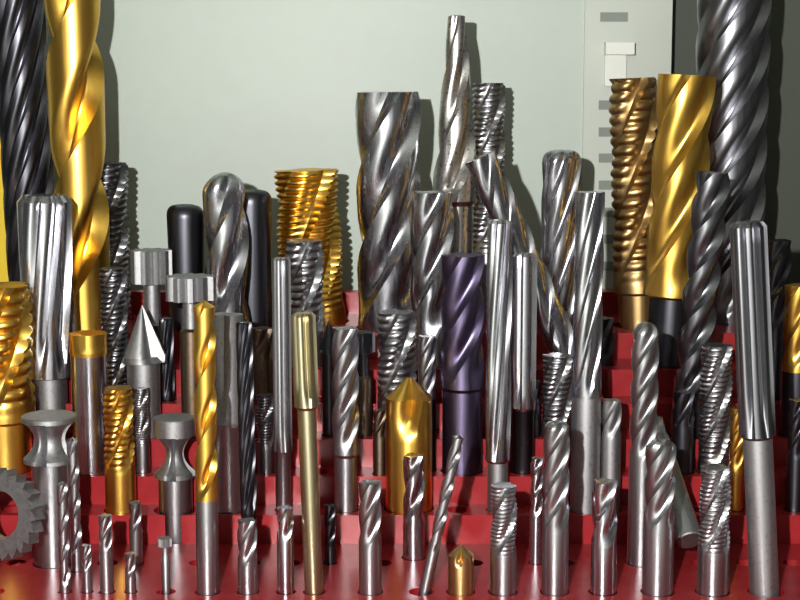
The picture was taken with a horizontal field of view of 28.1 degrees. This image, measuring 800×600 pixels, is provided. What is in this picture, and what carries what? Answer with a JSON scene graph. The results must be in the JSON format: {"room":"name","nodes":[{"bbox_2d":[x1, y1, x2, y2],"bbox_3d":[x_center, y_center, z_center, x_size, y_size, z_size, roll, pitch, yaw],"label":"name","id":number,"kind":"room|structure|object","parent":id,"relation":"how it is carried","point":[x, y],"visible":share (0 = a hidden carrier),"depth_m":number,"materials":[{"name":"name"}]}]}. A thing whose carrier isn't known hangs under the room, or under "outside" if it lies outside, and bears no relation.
{"room":"machine shop","nodes":[
{"label":"machine shop","id":0,"kind":"room"},
{"bbox_2d":[44,0,799,289],"bbox_3d":[0.000,-0.276,0.693,1.200,0.700,0.037,0,8,0],"label":"wall","id":1,"kind":"structure","parent":0,"point":[196,91],"depth_m":0.70,"materials":[{"name":"grey paint"}]},
{"bbox_2d":[604,42,634,85],"bbox_3d":[0.095,-0.102,0.692,0.012,0.019,0.008,0,8,0],"label":"clip","id":2,"kind":"object","parent":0,"point":[615,53],"depth_m":0.69,"materials":[{"name":"white plastic"}]},
{"bbox_3d":[0.000,0.151,0.246,1.200,0.020,1.046,0,8,0],"label":"floor","id":3,"kind":"structure","parent":0,"visible":0},
{"bbox_2d":[0,143,8,281],"bbox_3d":[-0.182,-0.006,0.695,0.039,0.165,0.026,0,8,0],"label":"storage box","id":4,"kind":"object","parent":3,"relation":"on","point":[3,261],"visible":0.02,"depth_m":0.68,"materials":[{"name":"yellow plastic"}]},
{"bbox_2d":[0,290,799,599],"bbox_3d":[0.000,0.054,0.559,0.420,0.084,0.243,0,8,0],"label":"tool rack","id":5,"kind":"object","parent":3,"relation":"on","point":[468,523],"visible":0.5,"depth_m":0.55,"materials":[{"name":"red plastic"}]},
{"bbox_2d":[0,281,35,474],"bbox_3d":[-0.140,0.033,0.564,0.022,0.077,0.022,2,8,12],"label":"mill","id":6,"kind":"object","parent":5,"relation":"in","point":[17,398],"visible":0.93,"depth_m":0.56,"materials":[{"name":"gold metal"}]},
{"bbox_2d":[0,467,45,560],"bbox_3d":[-0.124,0.067,0.502,0.029,0.029,0.009,4,9,25],"label":"cutter","id":7,"kind":"object","parent":5,"relation":"in","point":[25,534],"visible":1,"depth_m":0.50,"materials":[{"name":"grey metal"}]},
{"bbox_2d":[0,0,53,281],"bbox_3d":[-0.150,-0.058,0.643,0.024,0.155,0.021,0,8,0],"label":"mill","id":8,"kind":"object","parent":5,"relation":"on","point":[26,157],"visible":0.61,"depth_m":0.63,"materials":[{"name":"black metal"}]},
{"bbox_2d":[17,193,74,410],"bbox_3d":[-0.129,0.005,0.586,0.020,0.087,0.020,0,8,-3],"label":"reamer","id":9,"kind":"object","parent":5,"relation":"in","point":[44,221],"visible":0.76,"depth_m":0.58,"materials":[{"name":"grey metal"}]},
{"bbox_2d":[21,410,76,568],"bbox_3d":[-0.114,0.067,0.523,0.018,0.061,0.018,-1,8,-4],"label":"mill","id":10,"kind":"object","parent":5,"relation":"in","point":[48,460],"visible":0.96,"depth_m":0.52,"materials":[{"name":"metal"}]},
{"bbox_2d":[57,481,70,593],"bbox_3d":[-0.104,0.079,0.494,0.003,0.046,0.003,-2,8,-15],"label":"drill","id":11,"kind":"object","parent":5,"relation":"in","point":[62,487],"visible":1,"depth_m":0.49,"materials":[{"name":"metal"}]},
{"bbox_2d":[66,437,81,572],"bbox_3d":[-0.104,0.071,0.515,0.004,0.055,0.004,6,10,43],"label":"drill","id":12,"kind":"object","parent":5,"relation":"in","point":[74,498],"visible":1,"depth_m":0.51,"materials":[{"name":"metal"}]},
{"bbox_2d":[44,0,109,330],"bbox_3d":[-0.125,-0.058,0.621,0.022,0.161,0.022,-4,9,-21],"label":"drill","id":13,"kind":"object","parent":5,"relation":"on","point":[74,63],"visible":0.71,"depth_m":0.61,"materials":[{"name":"gold metal"}]},
{"bbox_2d":[81,544,91,593],"bbox_3d":[-0.097,0.089,0.496,0.003,0.026,0.003,1,8,6],"label":"mill","id":14,"kind":"object","parent":5,"relation":"in","point":[85,548],"visible":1,"depth_m":0.49,"materials":[{"name":"metal"}]},
{"bbox_2d":[69,330,107,475],"bbox_3d":[-0.109,0.042,0.563,0.013,0.061,0.013,4,9,27],"label":"mill","id":15,"kind":"object","parent":5,"relation":"in","point":[88,349],"visible":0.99,"depth_m":0.56,"materials":[{"name":"metal"}]},
{"bbox_2d":[98,513,113,594],"bbox_3d":[-0.091,0.084,0.495,0.004,0.036,0.004,-3,9,-22],"label":"mill","id":16,"kind":"object","parent":5,"relation":"in","point":[106,571],"visible":1,"depth_m":0.49,"materials":[{"name":"metal"}]},
{"bbox_2d":[99,267,128,385],"bbox_3d":[-0.105,0.018,0.587,0.010,0.060,0.010,3,9,23],"label":"mill","id":17,"kind":"object","parent":5,"relation":"in","point":[113,307],"visible":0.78,"depth_m":0.58,"materials":[{"name":"grey metal"}]},
{"bbox_2d":[101,162,131,320],"bbox_3d":[-0.118,-0.018,0.650,0.018,0.075,0.018,-2,8,-13],"label":"mill","id":18,"kind":"object","parent":5,"relation":"on","point":[114,179],"visible":0.37,"depth_m":0.64,"materials":[{"name":"grey metal"}]},
{"bbox_2d":[103,385,135,513],"bbox_3d":[-0.096,0.057,0.550,0.011,0.054,0.011,-5,10,-34],"label":"mill","id":19,"kind":"object","parent":5,"relation":"in","point":[120,472],"visible":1,"depth_m":0.55,"materials":[{"name":"gold metal"}]},
{"bbox_2d":[125,551,135,593],"bbox_3d":[-0.083,0.090,0.496,0.003,0.024,0.003,-2,8,-15],"label":"mill","id":20,"kind":"object","parent":5,"relation":"in","point":[130,577],"visible":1,"depth_m":0.49,"materials":[{"name":"metal"}]},
{"bbox_2d":[129,500,142,564],"bbox_3d":[-0.086,0.082,0.525,0.004,0.032,0.004,3,9,20],"label":"mill","id":21,"kind":"object","parent":5,"relation":"in","point":[135,530],"visible":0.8,"depth_m":0.52,"materials":[{"name":"metal"}]},
{"bbox_2d":[134,387,149,473],"bbox_3d":[-0.091,0.051,0.564,0.005,0.041,0.005,-3,8,-19],"label":"mill","id":22,"kind":"object","parent":5,"relation":"in","point":[142,442],"visible":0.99,"depth_m":0.56,"materials":[{"name":"metal"}]},
{"bbox_2d":[121,306,165,438],"bbox_3d":[-0.092,0.031,0.575,0.016,0.059,0.016,2,8,12],"label":"cutter","id":23,"kind":"object","parent":5,"relation":"in","point":[144,354],"visible":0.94,"depth_m":0.57,"materials":[{"name":"grey metal"}]},
{"bbox_2d":[130,248,171,337],"bbox_3d":[-0.094,0.008,0.605,0.016,0.055,0.015,-5,9,-32],"label":"cutter","id":24,"kind":"object","parent":5,"relation":"in","point":[149,267],"visible":0.67,"depth_m":0.60,"materials":[{"name":"grey metal"}]},
{"bbox_2d":[157,536,172,594],"bbox_3d":[-0.072,0.087,0.496,0.005,0.028,0.005,-3,9,-21],"label":"cutter","id":25,"kind":"object","parent":5,"relation":"in","point":[164,542],"visible":1,"depth_m":0.49,"materials":[{"name":"metal"}]},
{"bbox_2d":[159,317,174,401],"bbox_3d":[-0.086,0.027,0.589,0.006,0.042,0.006,0,8,-3],"label":"reamer","id":26,"kind":"object","parent":5,"relation":"in","point":[166,324],"visible":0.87,"depth_m":0.59,"materials":[{"name":"black metal"}]},
{"bbox_2d":[153,413,194,543],"bbox_3d":[-0.077,0.062,0.551,0.014,0.044,0.014,-1,8,-10],"label":"mill","id":27,"kind":"object","parent":5,"relation":"in","point":[174,477],"visible":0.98,"depth_m":0.55,"materials":[{"name":"metal"}]},
{"bbox_2d":[167,204,203,330],"bbox_3d":[-0.084,-0.007,0.628,0.017,0.060,0.017,-7,11,-41],"label":"mill","id":28,"kind":"object","parent":5,"relation":"on","point":[185,222],"visible":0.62,"depth_m":0.62,"materials":[{"name":"black metal"}]},
{"bbox_2d":[165,273,214,437],"bbox_3d":[-0.075,0.026,0.574,0.017,0.069,0.018,5,10,34],"label":"cutter","id":29,"kind":"object","parent":5,"relation":"in","point":[189,289],"visible":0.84,"depth_m":0.57,"materials":[{"name":"metal"}]},
{"bbox_2d":[193,300,218,595],"bbox_3d":[-0.059,0.051,0.490,0.007,0.102,0.007,3,9,21],"label":"drill","id":30,"kind":"object","parent":5,"relation":"in","point":[204,335],"visible":1,"depth_m":0.49,"materials":[{"name":"metal"}]},
{"bbox_2d":[202,172,249,320],"bbox_3d":[-0.065,-0.006,0.603,0.017,0.084,0.017,-1,8,-5],"label":"mill","id":31,"kind":"object","parent":5,"relation":"in","point":[223,195],"visible":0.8,"depth_m":0.60,"materials":[{"name":"metal"}]},
{"bbox_2d":[213,312,242,513],"bbox_3d":[-0.059,0.044,0.548,0.011,0.080,0.011,0,8,3],"label":"mill","id":32,"kind":"object","parent":5,"relation":"in","point":[227,436],"visible":0.52,"depth_m":0.54,"materials":[{"name":"metal"}]},
{"bbox_2d":[236,321,256,551],"bbox_3d":[-0.050,0.052,0.521,0.006,0.091,0.006,-2,8,-10],"label":"reamer","id":33,"kind":"object","parent":5,"relation":"in","point":[244,336],"visible":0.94,"depth_m":0.52,"materials":[{"name":"black metal"}]},
{"bbox_2d":[237,517,257,595],"bbox_3d":[-0.047,0.085,0.495,0.006,0.034,0.006,2,8,13],"label":"mill","id":34,"kind":"object","parent":5,"relation":"in","point":[247,530],"visible":1,"depth_m":0.49,"materials":[{"name":"metal"}]},
{"bbox_2d":[243,189,271,326],"bbox_3d":[-0.058,-0.010,0.628,0.017,0.066,0.017,5,10,33],"label":"mill","id":35,"kind":"object","parent":5,"relation":"on","point":[257,206],"visible":0.58,"depth_m":0.62,"materials":[{"name":"black metal"}]},
{"bbox_2d":[252,326,272,401],"bbox_3d":[-0.051,0.029,0.589,0.009,0.038,0.009,3,9,21],"label":"mill","id":36,"kind":"object","parent":5,"relation":"in","point":[262,335],"visible":0.67,"depth_m":0.58,"materials":[{"name":"metal"}]},
{"bbox_2d":[256,393,274,473],"bbox_3d":[-0.047,0.052,0.564,0.007,0.039,0.007,-5,10,-33],"label":"mill","id":37,"kind":"object","parent":5,"relation":"in","point":[265,454],"visible":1,"depth_m":0.56,"materials":[{"name":"grey metal"}]},
{"bbox_2d":[272,257,291,510],"bbox_3d":[-0.040,0.035,0.547,0.006,0.099,0.006,0,8,0],"label":"reamer","id":38,"kind":"object","parent":5,"relation":"in","point":[281,266],"visible":0.87,"depth_m":0.54,"materials":[{"name":"metal"}]},
{"bbox_2d":[277,505,293,594],"bbox_3d":[-0.035,0.083,0.495,0.005,0.038,0.005,2,8,15],"label":"mill","id":39,"kind":"object","parent":5,"relation":"in","point":[285,540],"visible":1,"depth_m":0.49,"materials":[{"name":"metal"}]},
{"bbox_2d":[285,238,324,366],"bbox_3d":[-0.036,0.006,0.605,0.015,0.058,0.015,7,10,39],"label":"mill","id":40,"kind":"object","parent":5,"relation":"in","point":[305,255],"visible":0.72,"depth_m":0.60,"materials":[{"name":"metal"}]},
{"bbox_2d":[291,312,322,595],"bbox_3d":[-0.028,0.053,0.491,0.008,0.099,0.008,4,10,32],"label":"reamer","id":41,"kind":"object","parent":5,"relation":"in","point":[303,324],"visible":1,"depth_m":0.49,"materials":[{"name":"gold metal"}]},
{"bbox_2d":[274,168,345,325],"bbox_3d":[-0.036,-0.017,0.645,0.029,0.073,0.027,-1,8,-11],"label":"mill","id":42,"kind":"object","parent":5,"relation":"on","point":[307,197],"visible":0.55,"depth_m":0.63,"materials":[{"name":"gold metal"}]},
{"bbox_2d":[319,321,333,436],"bbox_3d":[-0.025,0.034,0.575,0.008,0.053,0.007,0,8,1],"label":"cutter","id":43,"kind":"object","parent":5,"relation":"in","point":[325,345],"visible":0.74,"depth_m":0.57,"materials":[{"name":"black metal"}]},
{"bbox_2d":[324,504,335,564],"bbox_3d":[-0.023,0.082,0.525,0.004,0.031,0.004,-1,8,-10],"label":"mill","id":44,"kind":"object","parent":5,"relation":"in","point":[330,514],"visible":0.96,"depth_m":0.52,"materials":[{"name":"black metal"}]},
{"bbox_2d":[331,326,358,512],"bbox_3d":[-0.019,0.046,0.549,0.010,0.075,0.010,0,8,2],"label":"mill","id":45,"kind":"object","parent":5,"relation":"in","point":[345,343],"visible":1,"depth_m":0.55,"materials":[{"name":"metal"}]},
{"bbox_2d":[357,330,374,436],"bbox_3d":[-0.013,0.036,0.576,0.009,0.049,0.009,-5,9,-32],"label":"cutter","id":46,"kind":"object","parent":5,"relation":"in","point":[366,339],"visible":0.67,"depth_m":0.57,"materials":[{"name":"metal"}]},
{"bbox_2d":[359,479,381,595],"bbox_3d":[-0.009,0.079,0.494,0.007,0.046,0.007,2,8,15],"label":"mill","id":47,"kind":"object","parent":5,"relation":"in","point":[370,542],"visible":1,"depth_m":0.49,"materials":[{"name":"metal"}]},
{"bbox_2d":[373,409,385,475],"bbox_3d":[-0.007,0.055,0.561,0.005,0.034,0.005,-6,10,-36],"label":"mill","id":48,"kind":"object","parent":5,"relation":"in","point":[379,426],"visible":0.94,"depth_m":0.56,"materials":[{"name":"metal"}]},
{"bbox_2d":[355,92,421,331],"bbox_3d":[-0.004,-0.029,0.626,0.026,0.103,0.026,-4,9,-25],"label":"mill","id":49,"kind":"object","parent":5,"relation":"on","point":[388,124],"visible":0.81,"depth_m":0.62,"materials":[{"name":"metal"}]},
{"bbox_2d":[377,309,416,408],"bbox_3d":[-0.001,0.032,0.577,0.014,0.056,0.014,-3,9,-23],"label":"mill","id":50,"kind":"object","parent":5,"relation":"in","point":[397,330],"visible":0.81,"depth_m":0.57,"materials":[{"name":"metal"}]},
{"bbox_2d":[386,377,431,514],"bbox_3d":[0.003,0.055,0.552,0.016,0.057,0.016,-2,8,-14],"label":"drill","id":51,"kind":"object","parent":5,"relation":"in","point":[408,406],"visible":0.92,"depth_m":0.55,"materials":[{"name":"gold metal"}]},
{"bbox_2d":[403,452,424,560],"bbox_3d":[0.005,0.074,0.530,0.007,0.046,0.007,2,8,15],"label":"mill","id":52,"kind":"object","parent":5,"relation":"in","point":[414,479],"visible":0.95,"depth_m":0.53,"materials":[{"name":"metal"}]},
{"bbox_2d":[418,335,435,471],"bbox_3d":[0.009,0.042,0.565,0.006,0.059,0.006,1,8,7],"label":"mill","id":53,"kind":"object","parent":5,"relation":"in","point":[426,346],"visible":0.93,"depth_m":0.56,"materials":[{"name":"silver metal"}]},
{"bbox_2d":[409,191,453,367],"bbox_3d":[0.012,-0.003,0.604,0.017,0.076,0.017,-1,8,-6],"label":"mill","id":54,"kind":"object","parent":5,"relation":"in","point":[431,213],"visible":0.66,"depth_m":0.60,"materials":[{"name":"metal"}]},
{"bbox_2d":[418,434,463,595],"bbox_3d":[0.012,0.071,0.493,0.016,0.061,0.004,0,8,0],"label":"drill","id":55,"kind":"object","parent":5,"relation":"in","point":[454,454],"visible":1,"depth_m":0.49,"materials":[{"name":"metal"}]},
{"bbox_2d":[433,15,477,253],"bbox_3d":[0.022,-0.045,0.634,0.018,0.133,0.018,6,10,35],"label":"mill","id":56,"kind":"object","parent":5,"relation":"on","point":[456,134],"visible":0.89,"depth_m":0.63,"materials":[{"name":"metal"}]},
{"bbox_2d":[448,545,473,596],"bbox_3d":[0.019,0.089,0.496,0.008,0.026,0.008,0,8,0],"label":"drill","id":57,"kind":"object","parent":5,"relation":"in","point":[460,560],"visible":1,"depth_m":0.49,"materials":[{"name":"gold metal"}]},
{"bbox_2d":[441,253,484,475],"bbox_3d":[0.022,0.028,0.561,0.015,0.088,0.015,7,11,40],"label":"mill","id":58,"kind":"object","parent":5,"relation":"in","point":[462,302],"visible":0.95,"depth_m":0.56,"materials":[{"name":"purple metal"}]},
{"bbox_2d":[472,83,505,318],"bbox_3d":[0.036,-0.035,0.653,0.014,0.107,0.014,-6,10,-34],"label":"mill","id":59,"kind":"object","parent":5,"relation":"in","point":[489,98],"visible":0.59,"depth_m":0.65,"materials":[{"name":"metal"}]},
{"bbox_2d":[485,219,512,511],"bbox_3d":[0.034,0.028,0.546,0.009,0.112,0.009,5,9,32],"label":"reamer","id":60,"kind":"object","parent":5,"relation":"in","point":[499,236],"visible":0.9,"depth_m":0.54,"materials":[{"name":"grey metal"}]},
{"bbox_2d":[490,482,516,596],"bbox_3d":[0.032,0.079,0.494,0.008,0.045,0.008,1,8,7],"label":"mill","id":61,"kind":"object","parent":5,"relation":"in","point":[503,554],"visible":1,"depth_m":0.49,"materials":[{"name":"metal"}]},
{"bbox_2d":[511,252,536,474],"bbox_3d":[0.043,0.028,0.560,0.009,0.089,0.009,8,11,44],"label":"reamer","id":62,"kind":"object","parent":5,"relation":"in","point":[524,276],"visible":0.98,"depth_m":0.56,"materials":[{"name":"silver metal"}]},
{"bbox_2d":[465,151,603,423],"bbox_3d":[0.051,-0.003,0.585,0.054,0.102,0.012,0,8,0],"label":"mill","id":63,"kind":"object","parent":5,"relation":"in","point":[494,190],"visible":0.63,"depth_m":0.58,"materials":[{"name":"metal"}]},
{"bbox_2d":[529,456,542,564],"bbox_3d":[0.045,0.074,0.524,0.004,0.046,0.004,6,10,36],"label":"mill","id":64,"kind":"object","parent":5,"relation":"in","point":[535,544],"visible":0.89,"depth_m":0.52,"materials":[{"name":"metal"}]},
{"bbox_2d":[534,379,539,436],"bbox_3d":[0.047,0.044,0.577,0.007,0.031,0.007,2,8,13],"label":"mill","id":65,"kind":"object","parent":5,"relation":"in","point":[537,409],"visible":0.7,"depth_m":0.57,"materials":[{"name":"black metal"}]},
{"bbox_2d":[541,421,569,596],"bbox_3d":[0.048,0.069,0.493,0.008,0.065,0.008,-4,9,-26],"label":"mill","id":66,"kind":"object","parent":5,"relation":"in","point":[556,443],"visible":1,"depth_m":0.49,"materials":[{"name":"metal"}]},
{"bbox_2d":[541,353,573,437],"bbox_3d":[0.057,0.040,0.576,0.012,0.040,0.012,-1,8,-7],"label":"mill","id":67,"kind":"object","parent":5,"relation":"in","point":[557,367],"visible":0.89,"depth_m":0.57,"materials":[{"name":"metal"}]},
{"bbox_2d":[541,150,581,327],"bbox_3d":[0.063,-0.018,0.627,0.016,0.081,0.016,8,11,43],"label":"mill","id":68,"kind":"object","parent":5,"relation":"in","point":[561,169],"visible":0.7,"depth_m":0.62,"materials":[{"name":"metal"}]},
{"bbox_2d":[570,191,604,513],"bbox_3d":[0.064,0.024,0.546,0.010,0.121,0.010,-1,8,-10],"label":"mill","id":69,"kind":"object","parent":5,"relation":"in","point":[589,205],"visible":0.99,"depth_m":0.54,"materials":[{"name":"grey metal"}]},
{"bbox_2d":[590,478,617,595],"bbox_3d":[0.063,0.079,0.494,0.008,0.046,0.008,7,11,43],"label":"mill","id":70,"kind":"object","parent":5,"relation":"in","point":[604,493],"visible":1,"depth_m":0.49,"materials":[{"name":"metal"}]},
{"bbox_2d":[601,316,613,365],"bbox_3d":[0.077,0.021,0.607,0.008,0.029,0.008,-5,9,-30],"label":"mill","id":71,"kind":"object","parent":5,"relation":"in","point":[607,334],"visible":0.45,"depth_m":0.60,"materials":[{"name":"black metal"}]},
{"bbox_2d":[601,398,621,511],"bbox_3d":[0.072,0.059,0.550,0.007,0.050,0.007,1,8,10],"label":"mill","id":72,"kind":"object","parent":5,"relation":"in","point":[611,408],"visible":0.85,"depth_m":0.55,"materials":[{"name":"grey metal"}]},
{"bbox_2d":[609,77,657,328],"bbox_3d":[0.093,-0.033,0.631,0.023,0.109,0.020,1,8,5],"label":"mill","id":73,"kind":"object","parent":5,"relation":"on","point":[633,111],"visible":0.79,"depth_m":0.62,"materials":[{"name":"gold metal"}]},
{"bbox_2d":[627,322,658,567],"bbox_3d":[0.079,0.052,0.521,0.009,0.091,0.009,3,9,21],"label":"mill","id":74,"kind":"object","parent":5,"relation":"in","point":[645,348],"visible":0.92,"depth_m":0.52,"materials":[{"name":"metal"}]},
{"bbox_2d":[642,439,675,596],"bbox_3d":[0.080,0.072,0.493,0.010,0.059,0.010,6,10,38],"label":"mill","id":75,"kind":"object","parent":5,"relation":"in","point":[660,454],"visible":1,"depth_m":0.49,"materials":[{"name":"metal"}]},
{"bbox_2d":[657,415,699,547],"bbox_3d":[0.090,0.060,0.537,0.009,0.038,0.047,-1,8,-10],"label":"mill","id":76,"kind":"object","parent":5,"relation":"in","point":[687,527],"visible":0.36,"depth_m":0.52,"materials":[{"name":"grey metal"}]},
{"bbox_2d":[643,74,715,367],"bbox_3d":[0.104,-0.024,0.601,0.024,0.120,0.023,5,10,33],"label":"mill","id":77,"kind":"object","parent":5,"relation":"in","point":[685,103],"visible":0.83,"depth_m":0.59,"materials":[{"name":"gold metal"}]},
{"bbox_2d":[672,390,694,474],"bbox_3d":[0.100,0.052,0.564,0.008,0.040,0.008,-7,11,-42],"label":"mill","id":78,"kind":"object","parent":5,"relation":"in","point":[683,416],"visible":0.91,"depth_m":0.56,"materials":[{"name":"black metal"}]},
{"bbox_2d":[668,170,729,438],"bbox_3d":[0.106,0.007,0.572,0.020,0.106,0.013,0,8,0],"label":"mill","id":79,"kind":"object","parent":5,"relation":"in","point":[708,205],"visible":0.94,"depth_m":0.57,"materials":[{"name":"grey metal"}]},
{"bbox_2d":[696,463,731,596],"bbox_3d":[0.097,0.076,0.494,0.010,0.051,0.010,-7,11,-41],"label":"mill","id":80,"kind":"object","parent":5,"relation":"in","point":[713,553],"visible":1,"depth_m":0.49,"materials":[{"name":"metal"}]},
{"bbox_2d":[697,342,733,473],"bbox_3d":[0.111,0.044,0.563,0.012,0.056,0.012,1,8,6],"label":"mill","id":81,"kind":"object","parent":5,"relation":"in","point":[716,383],"visible":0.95,"depth_m":0.56,"materials":[{"name":"metal"}]},
{"bbox_2d":[696,0,771,324],"bbox_3d":[0.133,-0.061,0.643,0.029,0.163,0.029,4,9,26],"label":"mill","id":82,"kind":"object","parent":5,"relation":"on","point":[733,46],"visible":0.56,"depth_m":0.63,"materials":[{"name":"grey metal"}]},
{"bbox_2d":[729,406,743,511],"bbox_3d":[0.116,0.060,0.551,0.005,0.047,0.005,0,8,1],"label":"mill","id":83,"kind":"object","parent":5,"relation":"in","point":[736,459],"visible":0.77,"depth_m":0.55,"materials":[{"name":"gold metal"}]},
{"bbox_2d":[729,220,779,597],"bbox_3d":[0.109,0.039,0.489,0.019,0.126,0.011,0,8,-2],"label":"reamer","id":84,"kind":"object","parent":5,"relation":"in","point":[748,239],"visible":1,"depth_m":0.48,"materials":[{"name":"grey metal"}]},
{"bbox_2d":[768,239,791,399],"bbox_3d":[0.139,0.013,0.592,0.010,0.070,0.010,2,8,13],"label":"mill","id":85,"kind":"object","parent":5,"relation":"in","point":[779,250],"visible":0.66,"depth_m":0.59,"materials":[{"name":"black metal"}]},
{"bbox_2d":[779,283,799,437],"bbox_3d":[0.142,0.027,0.574,0.011,0.066,0.011,4,9,28],"label":"mill","id":86,"kind":"object","parent":5,"relation":"in","point":[790,378],"visible":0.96,"depth_m":0.57,"materials":[{"name":"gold metal"}]},
{"bbox_2d":[785,398,799,512],"bbox_3d":[0.136,0.059,0.550,0.006,0.050,0.006,-1,8,-6],"label":"mill","id":87,"kind":"object","parent":5,"relation":"in","point":[792,496],"visible":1,"depth_m":0.55,"materials":[{"name":"black metal"}]},
{"bbox_2d":[582,0,672,289],"bbox_3d":[0.099,-0.275,0.688,0.038,0.700,0.032,0,8,0],"label":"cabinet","id":88,"kind":"object","parent":3,"relation":"on","point":[646,23],"visible":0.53,"depth_m":0.70,"materials":[{"name":"white metal"}]}
]}

